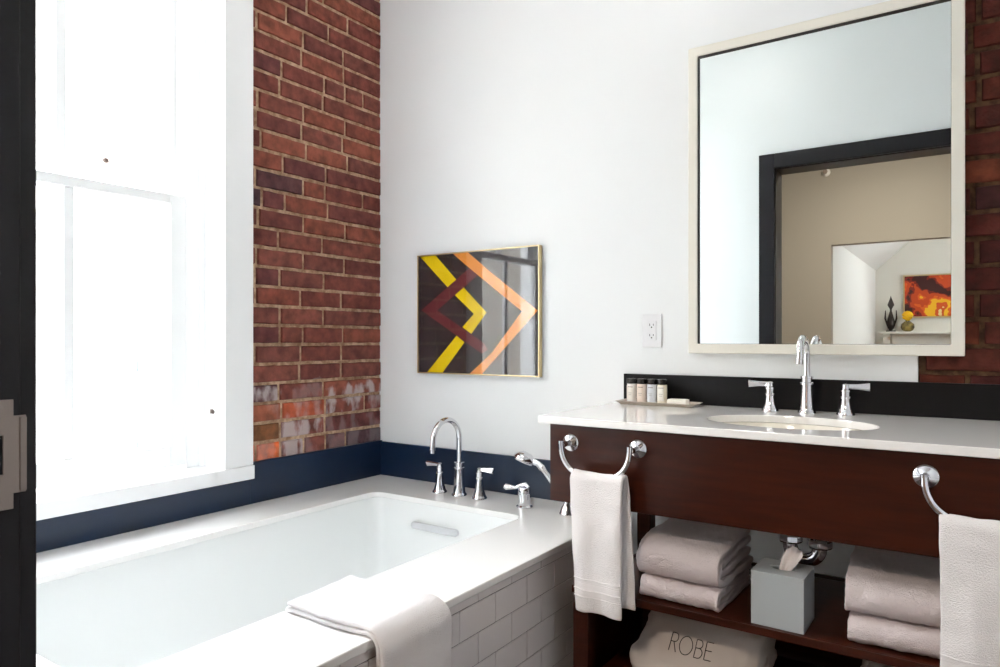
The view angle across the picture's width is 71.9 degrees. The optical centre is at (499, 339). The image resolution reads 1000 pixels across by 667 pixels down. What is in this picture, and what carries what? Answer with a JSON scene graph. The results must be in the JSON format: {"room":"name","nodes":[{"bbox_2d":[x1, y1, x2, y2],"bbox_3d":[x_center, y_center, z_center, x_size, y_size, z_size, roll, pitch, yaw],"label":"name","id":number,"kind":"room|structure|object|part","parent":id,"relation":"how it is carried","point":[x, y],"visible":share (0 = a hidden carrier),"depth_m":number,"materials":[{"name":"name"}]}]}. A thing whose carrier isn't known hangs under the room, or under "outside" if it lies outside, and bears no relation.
{"room":"bathroom","nodes":[
{"label":"bathroom","id":0,"kind":"room"},
{"bbox_2d":[253,0,380,460],"bbox_3d":[-1.201,-0.400,2.410,0.289,3.000,1.928,0,0,34],"label":"wall","id":1,"kind":"structure","parent":0,"point":[317,185],"depth_m":2.81,"materials":[{"name":"red brick"}]},
{"bbox_2d":[36,0,254,520],"bbox_3d":[-1.351,-0.534,2.148,0.304,2.096,1.157,0,0,34],"label":"window","id":2,"kind":"structure","parent":1,"relation":"in","point":[205,194],"depth_m":2.47,"materials":[{"name":"white paint"}]},
{"bbox_3d":[-1.402,-0.973,2.195,0.028,0.983,0.778,0,0,34],"label":"sash","id":3,"kind":"part","parent":2,"relation":"part of","materials":[{"name":"white paint"}]},
{"bbox_3d":[-1.359,-0.034,2.166,0.032,0.971,0.778,0,0,34],"label":"sash","id":4,"kind":"part","parent":2,"relation":"part of","materials":[{"name":"white paint"}]},
{"bbox_3d":[-1.362,0.487,2.162,0.270,0.054,0.960,0,0,34],"label":"sill","id":5,"kind":"part","parent":2,"relation":"part of","materials":[{"name":"white paint"}]},
{"bbox_3d":[-1.243,-0.561,2.077,0.022,2.042,1.152,0,0,34],"label":"casing","id":6,"kind":"part","parent":2,"relation":"part of","materials":[{"name":"white paint"}]},
{"bbox_2d":[36,440,381,552],"bbox_3d":[-1.081,0.530,2.328,0.016,0.154,1.928,0,0,34],"label":"backsplash","id":7,"kind":"structure","parent":1,"relation":"attached to","point":[277,477],"depth_m":2.47,"materials":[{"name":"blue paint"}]},
{"bbox_2d":[570,469,635,620],"bbox_3d":[0.267,0.533,1.819,0.174,0.369,0.070,0,0,34],"label":"hand towel","id":8,"kind":"object","parent":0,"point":[602,544],"visible":1,"depth_m":1.80,"materials":[{"name":"white fabric"}]},
{"bbox_2d":[380,0,917,577],"bbox_3d":[0.225,-0.400,2.666,2.386,3.000,0.100,0,0,34],"label":"wall","id":9,"kind":"structure","parent":0,"point":[560,126],"depth_m":2.62,"materials":[{"name":"white paint"}]},
{"bbox_2d":[381,441,561,501],"bbox_3d":[-0.048,0.532,2.784,1.178,0.150,0.012,0,0,34],"label":"backsplash","id":10,"kind":"structure","parent":9,"relation":"attached to","point":[401,460],"depth_m":2.83,"materials":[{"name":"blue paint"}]},
{"bbox_2d":[417,245,541,376],"bbox_3d":[-0.097,-0.111,2.808,0.612,0.505,0.025,0,0,34],"label":"framed artwork","id":11,"kind":"object","parent":9,"relation":"attached to","point":[479,312],"visible":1,"depth_m":2.79,"materials":[{"name":"multicoloured paper"}]},
{"bbox_2d":[642,314,661,346],"bbox_3d":[0.527,-0.032,2.394,0.070,0.115,0.009,0,0,34],"label":"wall outlet","id":12,"kind":"object","parent":9,"relation":"attached to","point":[651,323],"visible":1,"depth_m":2.39,"materials":[{"name":"white plastic"}]},
{"bbox_2d":[647,321,655,339],"bbox_3d":[0.526,-0.032,2.392,0.033,0.066,0.004,0,0,34],"label":"receptacle","id":13,"kind":"object","parent":12,"relation":"attached to","point":[651,325],"depth_m":2.39,"materials":[{"name":"white plastic"}]},
{"bbox_2d":[624,373,999,420],"bbox_3d":[0.958,0.167,2.098,1.249,0.096,0.014,0,0,34],"label":"backsplash","id":14,"kind":"structure","parent":9,"relation":"attached to","point":[919,399],"depth_m":2.02,"materials":[{"name":"black"}]},
{"bbox_2d":[688,0,964,355],"bbox_3d":[0.948,-0.460,2.087,0.761,1.008,0.038,0,0,34],"label":"wall mirror","id":15,"kind":"object","parent":9,"relation":"attached to","point":[826,154],"visible":1,"depth_m":2.05,"materials":[{"name":"white mirror"}]},
{"bbox_2d":[918,0,999,383],"bbox_3d":[1.493,-0.400,1.812,0.672,3.000,0.084,0,0,34],"label":"brick wall","id":16,"kind":"structure","parent":0,"point":[980,364],"depth_m":1.89,"materials":[{"name":"red brick"}]},
{"bbox_2d":[939,514,999,666],"bbox_3d":[0.955,0.532,1.349,0.165,0.365,0.070,0,0,34],"label":"hand towel","id":17,"kind":"object","parent":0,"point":[969,548],"visible":1,"depth_m":1.35,"materials":[{"name":"white fabric"}]},
{"bbox_3d":[-0.043,1.150,1.588,3.158,0.100,2.184,0,0,34],"label":"floor","id":18,"kind":"structure","parent":0,"visible":0},
{"bbox_2d":[36,475,572,666],"bbox_3d":[-0.581,0.854,1.999,1.203,0.493,1.908,0,0,34],"label":"tub surround","id":19,"kind":"object","parent":18,"relation":"on","point":[506,589],"visible":0.53,"depth_m":1.93,"materials":[{"name":"white stone"}]},
{"bbox_2d":[36,497,512,666],"bbox_3d":[-0.605,0.849,1.992,0.780,0.442,1.492,0,0,34],"label":"bathtub","id":20,"kind":"object","parent":19,"relation":"in","point":[141,612],"visible":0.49,"depth_m":2.18,"materials":[{"name":"white plastic"}]},
{"bbox_2d":[285,575,451,666],"bbox_3d":[-0.299,0.709,1.555,0.307,0.255,0.236,0,0,34],"label":"towel","id":21,"kind":"object","parent":19,"relation":"on","point":[406,628],"visible":1,"depth_m":1.50,"materials":[{"name":"white fabric"}]},
{"bbox_2d":[426,417,494,499],"bbox_3d":[-0.159,0.451,2.693,0.250,0.313,0.242,0,0,-10],"label":"tub faucet","id":22,"kind":"object","parent":19,"relation":"on","point":[459,483],"visible":1,"depth_m":2.68,"materials":[{"name":"silver metal"}]},
{"bbox_3d":[-0.263,0.498,2.767,0.072,0.025,0.021,0,0,27],"label":"lever","id":23,"kind":"part","parent":22,"relation":"part of","materials":[{"name":"silver metal"}]},
{"bbox_3d":[-0.240,0.556,2.756,0.059,0.101,0.059,0,0,34],"label":"handle","id":24,"kind":"part","parent":22,"relation":"part of","materials":[{"name":"silver metal"}]},
{"bbox_3d":[-0.206,0.426,2.632,0.024,0.263,0.186,0,0,34],"label":"spout","id":25,"kind":"part","parent":22,"relation":"part of","materials":[{"name":"silver metal"}]},
{"bbox_3d":[-0.160,0.542,2.700,0.061,0.130,0.061,0,0,34],"label":"spout","id":26,"kind":"part","parent":22,"relation":"part of","materials":[{"name":"silver metal"}]},
{"bbox_3d":[-0.079,0.556,2.645,0.059,0.101,0.059,0,0,34],"label":"handle","id":27,"kind":"part","parent":22,"relation":"part of","materials":[{"name":"silver metal"}]},
{"bbox_3d":[-0.056,0.498,2.633,0.072,0.025,0.021,0,0,29],"label":"lever","id":28,"kind":"part","parent":22,"relation":"part of","materials":[{"name":"silver metal"}]},
{"bbox_3d":[-0.115,0.864,1.681,0.058,0.472,1.907,0,0,34],"label":"panel","id":29,"kind":"part","parent":19,"relation":"part of","materials":[{"name":"grey tile"}]},
{"bbox_2d":[503,482,532,508],"bbox_3d":[0.068,0.562,2.521,0.110,0.091,0.060,0,0,34],"label":"handle","id":30,"kind":"object","parent":19,"relation":"on","point":[524,490],"visible":1,"depth_m":2.49,"materials":[{"name":"silver metal"}]},
{"bbox_3d":[0.061,0.533,2.519,0.101,0.034,0.024,0,0,20],"label":"lever","id":31,"kind":"part","parent":30,"relation":"part of","materials":[{"name":"silver metal"}]},
{"bbox_2d":[513,451,570,515],"bbox_3d":[0.155,0.504,2.457,0.241,0.205,0.083,0,0,34],"label":"shower","id":32,"kind":"object","parent":19,"relation":"on","point":[524,457],"visible":0.73,"depth_m":2.46,"materials":[{"name":"silver metal"}]},
{"bbox_3d":[0.194,0.512,2.434,0.126,0.130,0.024,0,0,34],"label":"handle","id":33,"kind":"part","parent":32,"relation":"part of","materials":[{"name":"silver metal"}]},
{"bbox_2d":[550,424,999,666],"bbox_3d":[0.797,0.668,1.872,1.200,0.863,0.561,0,0,34],"label":"vanity cabinet","id":34,"kind":"object","parent":18,"relation":"on","point":[871,498],"visible":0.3,"depth_m":1.66,"materials":[{"name":"brown wood"}]},
{"bbox_3d":[0.240,0.668,1.964,0.047,0.863,0.047,0,0,34],"label":"leg","id":35,"kind":"part","parent":34,"relation":"part of","materials":[{"name":"brown wood"}]},
{"bbox_2d":[558,434,646,475],"bbox_3d":[0.265,0.321,1.857,0.250,0.114,0.064,0,0,34],"label":"towel ring","id":36,"kind":"object","parent":34,"relation":"attached to","point":[637,448],"visible":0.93,"depth_m":1.83,"materials":[{"name":"silver metal"}]},
{"bbox_3d":[0.358,0.906,2.159,0.012,0.387,0.408,0,0,34],"label":"panel","id":37,"kind":"part","parent":34,"relation":"part of","materials":[{"name":"brown wood"}]},
{"bbox_3d":[0.496,0.668,2.340,0.047,0.863,0.047,0,0,34],"label":"leg","id":38,"kind":"part","parent":34,"relation":"part of","materials":[{"name":"brown wood"}]},
{"bbox_2d":[639,565,751,612],"bbox_3d":[0.549,0.663,1.918,0.220,0.058,0.304,0,0,37],"label":"bath towel","id":39,"kind":"object","parent":34,"relation":"on","point":[715,599],"visible":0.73,"depth_m":1.81,"materials":[{"name":"white fabric"}]},
{"bbox_2d":[636,518,752,587],"bbox_3d":[0.543,0.575,1.912,0.236,0.121,0.293,0,0,38],"label":"bath towel","id":40,"kind":"object","parent":39,"relation":"on","point":[713,555],"visible":0.98,"depth_m":1.83,"materials":[{"name":"white fabric"}]},
{"bbox_2d":[630,610,776,666],"bbox_3d":[0.578,0.837,1.960,0.380,0.224,0.326,0,0,36],"label":"bag","id":41,"kind":"object","parent":34,"relation":"on","point":[666,640],"visible":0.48,"depth_m":1.87,"materials":[{"name":"beige fabric"}]},
{"bbox_2d":[603,632,822,666],"bbox_3d":[0.776,0.963,1.841,1.072,0.025,0.462,0,0,34],"label":"shelf","id":42,"kind":"object","parent":34,"relation":"attached to","point":[617,654],"depth_m":2.08,"materials":[{"name":"brown wood"}]},
{"bbox_2d":[572,557,939,666],"bbox_3d":[0.776,0.703,1.841,1.072,0.020,0.462,0,0,34],"label":"shelf","id":43,"kind":"object","parent":34,"relation":"attached to","point":[827,631],"depth_m":1.71,"materials":[{"name":"brown wood"}]},
{"bbox_2d":[538,402,999,458],"bbox_3d":[0.792,0.226,1.860,1.255,0.020,0.591,0,0,34],"label":"countertop","id":44,"kind":"structure","parent":34,"relation":"on","point":[930,435],"depth_m":1.76,"materials":[{"name":"white stone"}]},
{"bbox_2d":[615,398,702,407],"bbox_3d":[0.526,0.210,2.294,0.272,0.012,0.100,0,0,34],"label":"tray","id":45,"kind":"object","parent":44,"relation":"on","point":[621,401],"visible":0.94,"depth_m":2.26,"materials":[{"name":"beige stone"}]},
{"bbox_2d":[627,378,636,401],"bbox_3d":[0.448,0.171,2.347,0.032,0.081,0.033,0,0,34],"label":"toiletry bottle","id":46,"kind":"object","parent":45,"relation":"on","point":[631,382],"visible":0.83,"depth_m":2.33,"materials":[{"name":"white"}]},
{"bbox_2d":[637,378,646,401],"bbox_3d":[0.478,0.171,2.326,0.032,0.081,0.033,0,0,34],"label":"toiletry bottle","id":47,"kind":"object","parent":45,"relation":"on","point":[641,382],"visible":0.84,"depth_m":2.31,"materials":[{"name":"beige"}]},
{"bbox_2d":[647,379,656,402],"bbox_3d":[0.507,0.171,2.306,0.032,0.081,0.033,0,0,34],"label":"toiletry bottle","id":48,"kind":"object","parent":45,"relation":"on","point":[651,383],"visible":0.86,"depth_m":2.29,"materials":[{"name":"white"}]},
{"bbox_2d":[657,379,666,402],"bbox_3d":[0.537,0.171,2.286,0.032,0.081,0.033,0,0,34],"label":"toiletry bottle","id":49,"kind":"object","parent":45,"relation":"on","point":[661,383],"visible":0.8,"depth_m":2.27,"materials":[{"name":"beige"}]},
{"bbox_2d":[667,398,689,403],"bbox_3d":[0.579,0.202,2.243,0.065,0.020,0.040,0,0,31],"label":"soap bar","id":50,"kind":"object","parent":45,"relation":"on","point":[672,400],"visible":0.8,"depth_m":2.23,"materials":[{"name":"white"}]},
{"bbox_2d":[722,422,857,430],"bbox_3d":[0.761,0.315,1.819,0.500,0.156,0.370,0,0,34],"label":"sink","id":51,"kind":"object","parent":44,"relation":"in","point":[758,424],"visible":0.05,"depth_m":1.96,"materials":[{"name":"white"}]},
{"bbox_2d":[778,534,832,565],"bbox_3d":[0.887,0.494,1.935,0.139,0.201,0.360,0,0,34],"label":"trap","id":52,"kind":"object","parent":51,"relation":"attached to","point":[817,554],"visible":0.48,"depth_m":1.79,"materials":[{"name":"silver metal"}]},
{"bbox_2d":[748,335,869,415],"bbox_3d":[0.884,0.100,2.008,0.333,0.232,0.143,0,0,34],"label":"sink faucet","id":53,"kind":"object","parent":44,"relation":"on","point":[803,346],"visible":1,"depth_m":2.03,"materials":[{"name":"silver metal"}]},
{"bbox_3d":[0.801,0.135,2.116,0.072,0.025,0.021,0,0,27],"label":"lever","id":54,"kind":"part","parent":53,"relation":"part of","materials":[{"name":"silver metal"}]},
{"bbox_3d":[0.824,0.179,2.104,0.049,0.073,0.049,0,0,34],"label":"handle","id":55,"kind":"part","parent":53,"relation":"part of","materials":[{"name":"silver metal"}]},
{"bbox_3d":[0.879,0.075,2.001,0.021,0.181,0.127,0,0,34],"label":"spout","id":56,"kind":"part","parent":53,"relation":"part of","materials":[{"name":"silver metal"}]},
{"bbox_3d":[0.910,0.161,2.046,0.050,0.110,0.050,0,0,34],"label":"spout","id":57,"kind":"part","parent":53,"relation":"part of","materials":[{"name":"silver metal"}]},
{"bbox_3d":[0.996,0.179,1.987,0.049,0.073,0.049,0,0,34],"label":"handle","id":58,"kind":"part","parent":53,"relation":"part of","materials":[{"name":"silver metal"}]},
{"bbox_3d":[1.018,0.135,1.975,0.072,0.025,0.021,0,0,29],"label":"lever","id":59,"kind":"part","parent":53,"relation":"part of","materials":[{"name":"silver metal"}]},
{"bbox_2d":[751,546,813,634],"bbox_3d":[0.699,0.600,1.705,0.122,0.186,0.121,0,0,35],"label":"tissue box","id":60,"kind":"object","parent":34,"relation":"on","point":[782,591],"visible":1,"depth_m":1.67,"materials":[{"name":"grey"}]},
{"bbox_3d":[0.936,0.890,2.076,1.070,0.380,0.012,0,0,34],"label":"panel","id":61,"kind":"part","parent":34,"relation":"part of","materials":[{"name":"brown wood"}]},
{"bbox_2d":[860,660,892,666],"bbox_3d":[1.012,0.844,1.664,0.313,0.210,0.328,0,0,36],"label":"bag","id":62,"kind":"object","parent":34,"relation":"on","point":[865,663],"visible":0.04,"depth_m":1.70,"materials":[{"name":"beige fabric"}]},
{"bbox_2d":[847,611,939,658],"bbox_3d":[0.978,0.659,1.628,0.256,0.066,0.302,0,0,33],"label":"bath towel","id":63,"kind":"object","parent":34,"relation":"on","point":[864,628],"visible":0.44,"depth_m":1.53,"materials":[{"name":"white fabric"}]},
{"bbox_2d":[844,546,940,627],"bbox_3d":[0.966,0.572,1.626,0.260,0.107,0.292,0,0,33],"label":"bath towel","id":64,"kind":"object","parent":63,"relation":"on","point":[901,586],"visible":0.74,"depth_m":1.56,"materials":[{"name":"white fabric"}]},
{"bbox_2d":[913,464,948,514],"bbox_3d":[0.967,0.321,1.378,0.250,0.114,0.064,0,0,34],"label":"towel ring","id":65,"kind":"object","parent":34,"relation":"attached to","point":[925,476],"visible":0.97,"depth_m":1.42,"materials":[{"name":"silver metal"}]},
{"bbox_3d":[-0.613,-0.400,0.750,3.158,3.000,0.154,0,0,34],"label":"wall","id":66,"kind":"structure","parent":0,"visible":0},
{"bbox_2d":[0,0,35,666],"bbox_3d":[-0.186,0.016,0.459,1.193,2.168,0.194,0,0,34],"label":"door","id":67,"kind":"structure","parent":66,"relation":"in","point":[17,17],"depth_m":0.81,"materials":[{"name":"black paint"}]},
{"bbox_3d":[-0.575,0.133,0.788,0.004,0.127,0.060,0,0,34],"label":"strike plate","id":68,"kind":"part","parent":67,"relation":"part of","materials":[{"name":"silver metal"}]},
{"bbox_3d":[-0.137,0.016,0.531,1.193,2.168,0.020,0,0,34],"label":"casing","id":69,"kind":"part","parent":67,"relation":"part of","materials":[{"name":"black paint"}]},
{"label":"outside","id":70,"kind":"structure","parent":0,"visible":0},
{"bbox_3d":[-17.728,5.200,12.076,37.100,0.200,50.000,0,0,34],"label":"street","id":71,"kind":"object","parent":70,"visible":0},
{"bbox_2d":[36,208,162,461],"bbox_3d":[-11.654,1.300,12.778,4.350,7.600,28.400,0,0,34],"label":"window pane","id":72,"kind":"structure","parent":71,"relation":"on","point":[118,264],"depth_m":14.38,"materials":[{"name":"white"}]},
{"bbox_3d":[-11.654,-2.300,12.778,4.350,0.400,28.400,0,0,34],"label":"cornice","id":73,"kind":"part","parent":72,"relation":"part of","materials":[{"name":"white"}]},
{"bbox_3d":[-7.873,-0.200,15.042,0.050,1.800,1.360,0,0,34],"label":"pane","id":74,"kind":"part","parent":72,"relation":"part of","materials":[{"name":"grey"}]},
{"bbox_3d":[-7.873,3.000,15.042,0.050,1.800,1.360,0,0,34],"label":"pane","id":75,"kind":"part","parent":72,"relation":"part of","materials":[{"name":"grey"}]}
]}

